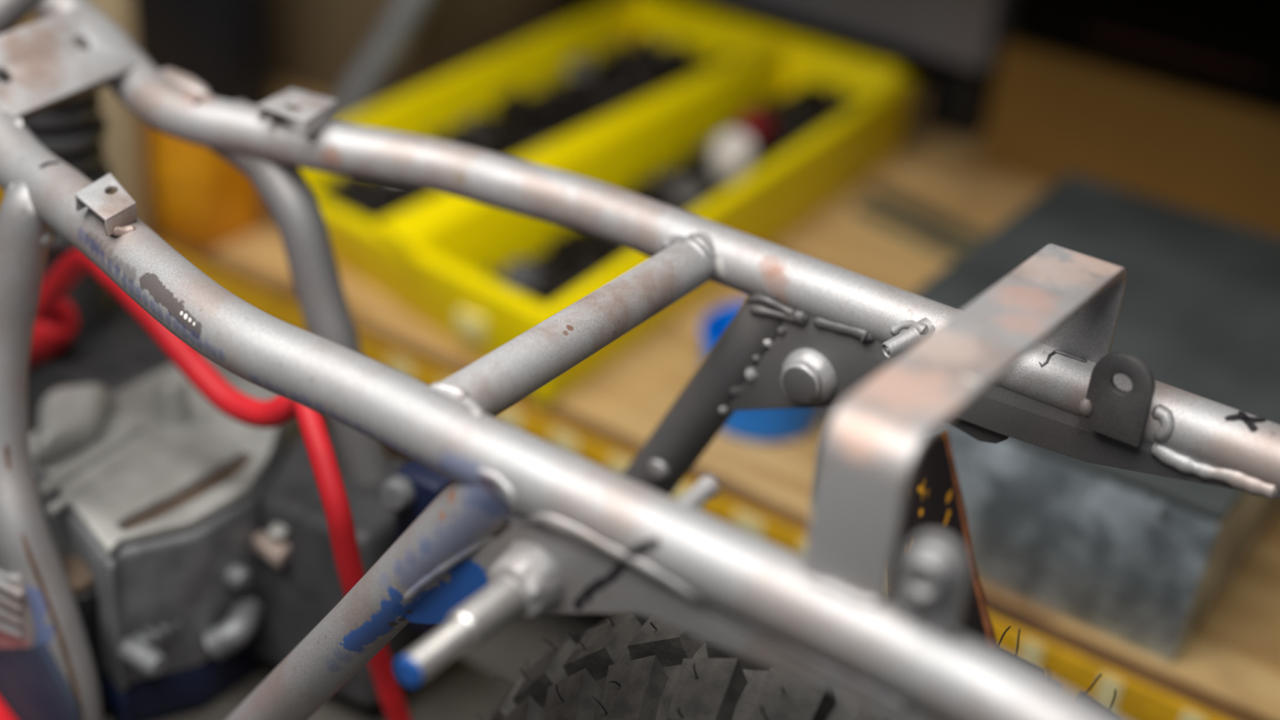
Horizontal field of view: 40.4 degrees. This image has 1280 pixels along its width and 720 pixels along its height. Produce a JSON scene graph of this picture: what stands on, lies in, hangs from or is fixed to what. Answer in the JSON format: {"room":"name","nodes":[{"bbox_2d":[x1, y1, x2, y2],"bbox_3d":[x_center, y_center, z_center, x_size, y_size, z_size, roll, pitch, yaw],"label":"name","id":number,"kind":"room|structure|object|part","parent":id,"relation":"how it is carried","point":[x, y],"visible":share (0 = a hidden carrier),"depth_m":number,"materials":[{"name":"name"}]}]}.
{"room":"workspace","nodes":[
{"label":"workspace","id":0,"kind":"room"},
{"bbox_2d":[0,568,619,684],"bbox_3d":[-0.279,0.583,1.035,6.200,0.050,4.200,22,34,27],"label":"floor","id":1,"kind":"structure","parent":0,"point":[507,651],"depth_m":1.58,"materials":[{"name":"concrete"}]},
{"bbox_2d":[88,0,150,227],"bbox_3d":[-0.436,-0.224,1.442,0.040,0.913,0.025,22,34,27],"label":"board","id":2,"kind":"object","parent":1,"relation":"on","point":[123,141],"visible":0.03,"depth_m":1.45,"materials":[{"name":"beige wood"}]},
{"bbox_2d":[0,71,452,719],"bbox_3d":[-0.302,0.146,1.125,0.416,0.612,0.225,22,34,27],"label":"engine","id":3,"kind":"object","parent":1,"relation":"on","point":[192,542],"visible":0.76,"depth_m":1.04,"materials":[{"name":"metal"}]},
{"bbox_2d":[28,248,295,428],"bbox_3d":[-0.302,-0.003,1.054,0.300,0.127,0.048,26,36,32],"label":"lead","id":4,"kind":"object","parent":3,"relation":"attached to","point":[56,322],"visible":0.57,"depth_m":0.99,"materials":[{"name":"red rubber"}]},
{"bbox_3d":[-0.243,0.162,1.041,0.026,0.028,0.042,22,34,27],"label":"clutch arm","id":5,"kind":"part","parent":3,"relation":"part of","materials":[{"name":"metal"}]},
{"bbox_3d":[-0.216,0.109,1.047,0.027,0.010,0.038,18,32,21],"label":"mount plate","id":6,"kind":"part","parent":3,"relation":"part of","materials":[{"name":"metal"}]},
{"bbox_2d":[0,0,1279,719],"bbox_3d":[-0.072,0.151,0.897,1.031,0.539,0.332,22,34,27],"label":"frame","id":7,"kind":"object","parent":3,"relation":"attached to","point":[526,526],"visible":0.98,"depth_m":0.80,"materials":[{"name":"metal"}]},
{"bbox_2d":[0,693,16,719],"bbox_3d":[-0.381,0.225,0.999,0.087,0.099,0.057,22,34,27],"label":"cable","id":8,"kind":"object","parent":7,"relation":"hanging from","point":[6,713],"visible":1,"depth_m":1.00,"materials":[{"name":"rubber"}]},
{"bbox_3d":[-0.388,0.228,1.045,0.170,0.209,0.005,22,34,27],"label":"footpeg plate","id":9,"kind":"part","parent":7,"relation":"part of","materials":[{"name":"blue metal"}]},
{"bbox_3d":[-0.339,-0.168,0.985,0.042,0.031,0.117,17,32,21],"label":"head plate","id":10,"kind":"part","parent":7,"relation":"part of","materials":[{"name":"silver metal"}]},
{"bbox_3d":[-0.209,0.227,1.056,0.255,0.010,0.235,22,34,27],"label":"belly plate","id":11,"kind":"part","parent":7,"relation":"part of","materials":[{"name":"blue metal"}]},
{"bbox_2d":[292,400,411,719],"bbox_3d":[-0.154,0.127,0.969,0.056,0.258,0.112,-13,34,-28],"label":"cable","id":12,"kind":"object","parent":7,"relation":"attached to","point":[312,425],"visible":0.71,"depth_m":0.92,"materials":[{"name":"rubber"}]},
{"bbox_3d":[0.030,-0.077,0.884,1.001,0.089,0.073,20,33,24],"label":"rail","id":13,"kind":"part","parent":7,"relation":"part of","materials":[{"name":"silver metal"}]},
{"bbox_3d":[0.071,0.147,0.672,0.424,0.096,0.006,22,34,27],"label":"gusset plate","id":14,"kind":"part","parent":7,"relation":"part of","materials":[{"name":"metal"}]},
{"bbox_3d":[0.212,0.059,0.823,0.392,0.076,0.006,22,34,27],"label":"gusset plate","id":15,"kind":"part","parent":7,"relation":"part of","materials":[{"name":"grey metal"}]},
{"bbox_2d":[0,11,1279,719],"bbox_3d":[0.160,-0.076,1.876,3.100,0.313,1.174,22,34,27],"label":"workbench","id":16,"kind":"object","parent":1,"relation":"on","point":[1228,668],"visible":0.25,"depth_m":1.34,"materials":[{"name":"brown wood"}]},
{"bbox_2d":[142,121,261,251],"bbox_3d":[-0.392,-0.169,1.527,0.094,0.113,0.072,22,34,27],"label":"jar","id":17,"kind":"object","parent":16,"relation":"on","point":[197,199],"visible":0.66,"depth_m":1.50,"materials":[{"name":"orange plastic"}]},
{"bbox_2d":[133,0,271,105],"bbox_3d":[-0.435,-0.382,1.685,0.149,0.316,0.060,22,34,27],"label":"post","id":18,"kind":"object","parent":16,"relation":"on","point":[224,45],"visible":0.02,"depth_m":1.68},
{"bbox_2d":[332,0,434,122],"bbox_3d":[-0.236,-0.313,1.662,0.155,0.243,0.033,1,30,-7],"label":"pipe","id":19,"kind":"object","parent":16,"relation":"on","point":[402,20],"visible":0.66,"depth_m":1.66,"materials":[{"name":"grey metal"}]},
{"bbox_2d":[267,0,567,110],"bbox_3d":[-0.265,-0.431,1.875,0.287,0.236,0.250,22,34,27],"label":"cardboard box","id":20,"kind":"object","parent":16,"relation":"on","point":[315,45],"visible":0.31,"depth_m":1.80,"materials":[{"name":"brown cardboard"}]},
{"bbox_2d":[298,0,915,405],"bbox_3d":[-0.041,-0.189,1.637,0.393,0.091,0.656,22,34,27],"label":"tray","id":21,"kind":"object","parent":16,"relation":"on","point":[432,256],"visible":0.57,"depth_m":1.63,"materials":[{"name":"yellow plastic"}]},
{"bbox_2d":[315,30,731,222],"bbox_3d":[-0.090,-0.223,1.701,0.136,0.064,0.525,22,34,27],"label":"screws","id":22,"kind":"object","parent":21,"relation":"in","point":[522,122],"visible":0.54,"depth_m":1.72,"materials":[{"name":"black metal"}]},
{"bbox_2d":[379,181,408,188],"bbox_3d":[-0.215,-0.163,1.539,0.031,0.014,0.031,22,34,27],"label":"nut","id":23,"kind":"object","parent":22,"relation":"on","point":[390,185],"visible":0.16,"depth_m":1.53,"materials":[{"name":"metal"}]},
{"bbox_2d":[564,55,596,81],"bbox_3d":[-0.061,-0.300,1.797,0.032,0.024,0.032,22,34,27],"label":"nut","id":24,"kind":"object","parent":22,"relation":"on","point":[575,66],"visible":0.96,"depth_m":1.79,"materials":[{"name":"metal"}]},
{"bbox_2d":[485,80,869,306],"bbox_3d":[0.045,-0.149,1.593,0.104,0.065,0.585,22,34,27],"label":"bolts","id":25,"kind":"object","parent":21,"relation":"in","point":[574,257],"visible":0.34,"depth_m":1.61,"materials":[{"name":"black metal"}]},
{"bbox_2d":[503,258,539,289],"bbox_3d":[-0.098,-0.071,1.447,0.030,0.018,0.028,22,34,27],"label":"washer","id":26,"kind":"object","parent":25,"relation":"on","point":[522,273],"visible":1,"depth_m":1.44,"materials":[{"name":"grey metal"}]},
{"bbox_2d":[670,176,705,204],"bbox_3d":[0.043,-0.153,1.565,0.032,0.015,0.031,22,34,27],"label":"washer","id":27,"kind":"object","parent":25,"relation":"on","point":[685,189],"visible":1,"depth_m":1.56,"materials":[{"name":"metal"}]},
{"bbox_2d":[710,130,755,185],"bbox_3d":[0.085,-0.186,1.598,0.039,0.045,0.045,4,30,-2],"label":"plug","id":28,"kind":"object","parent":25,"relation":"on","point":[733,153],"visible":0.92,"depth_m":1.58,"materials":[{"name":"white plastic"}]},
{"bbox_2d":[735,106,774,145],"bbox_3d":[0.112,-0.227,1.689,0.038,0.035,0.038,22,34,27],"label":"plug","id":29,"kind":"object","parent":25,"relation":"on","point":[754,122],"visible":0.94,"depth_m":1.68,"materials":[{"name":"red plastic"}]},
{"bbox_2d":[566,0,707,20],"bbox_3d":[-0.070,-0.505,2.151,0.344,0.119,0.250,22,34,27],"label":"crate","id":30,"kind":"object","parent":16,"relation":"on","point":[575,8],"visible":0.02,"depth_m":2.03,"materials":[{"name":"yellow plastic"}]},
{"bbox_2d":[700,301,820,442],"bbox_3d":[0.095,0.010,1.333,0.104,0.071,0.104,22,34,27],"label":"tape roll","id":31,"kind":"object","parent":16,"relation":"on","point":[768,425],"visible":0.3,"depth_m":1.31,"materials":[{"name":"blue plastic"}]},
{"bbox_2d":[706,0,1018,139],"bbox_3d":[0.276,-0.456,1.916,0.367,0.320,0.250,22,34,27],"label":"base cabinet","id":32,"kind":"object","parent":16,"relation":"on","point":[964,38],"visible":0.57,"depth_m":1.83,"materials":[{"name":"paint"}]},
{"bbox_2d":[853,202,965,261],"bbox_3d":[0.270,-0.112,1.633,0.014,0.008,0.175,-21,39,-38],"label":"bar","id":33,"kind":"object","parent":16,"relation":"on","point":[928,241],"visible":0.56,"depth_m":1.64,"materials":[{"name":"brown wood"}]},
{"bbox_2d":[868,186,985,248],"bbox_3d":[0.289,-0.130,1.667,0.020,0.008,0.174,-20,38,-36],"label":"bar","id":34,"kind":"object","parent":16,"relation":"on","point":[927,217],"visible":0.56,"depth_m":1.67,"materials":[{"name":"brown wood"}]},
{"bbox_2d":[823,173,1279,662],"bbox_3d":[0.357,0.019,1.304,0.278,0.124,0.426,22,34,27],"label":"metal box","id":35,"kind":"object","parent":16,"relation":"on","point":[1138,560],"visible":0.53,"depth_m":1.17,"materials":[{"name":"metal"}]},
{"bbox_3d":[0.361,-0.031,1.276,0.278,0.008,0.426,22,34,27],"label":"lid","id":36,"kind":"part","parent":35,"relation":"part of","materials":[{"name":"metal"}]},
{"bbox_2d":[979,35,1279,237],"bbox_3d":[0.660,-0.226,1.762,0.535,0.135,0.302,22,34,27],"label":"box","id":37,"kind":"object","parent":16,"relation":"on","point":[1052,115],"visible":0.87,"depth_m":1.70,"materials":[{"name":"cardboard"}]},
{"bbox_2d":[1013,0,1279,112],"bbox_3d":[0.687,-0.375,1.663,0.560,0.225,0.286,22,34,27],"label":"case","id":38,"kind":"object","parent":37,"relation":"on","point":[1228,49],"visible":1,"depth_m":1.65,"materials":[{"name":"plastic"}]},
{"bbox_2d":[477,613,1124,719],"bbox_3d":[0.117,0.357,0.885,0.548,0.548,0.122,22,34,27],"label":"tyre","id":39,"kind":"object","parent":1,"relation":"on","point":[621,666],"visible":0.58,"depth_m":0.81,"materials":[{"name":"rubber"}]},
{"bbox_2d":[888,430,998,648],"bbox_3d":[0.134,0.087,0.758,0.060,0.120,0.008,22,34,27],"label":"plate","id":40,"kind":"object","parent":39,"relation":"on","point":[934,499],"visible":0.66,"depth_m":0.75,"materials":[{"name":"black metal"}]}
]}

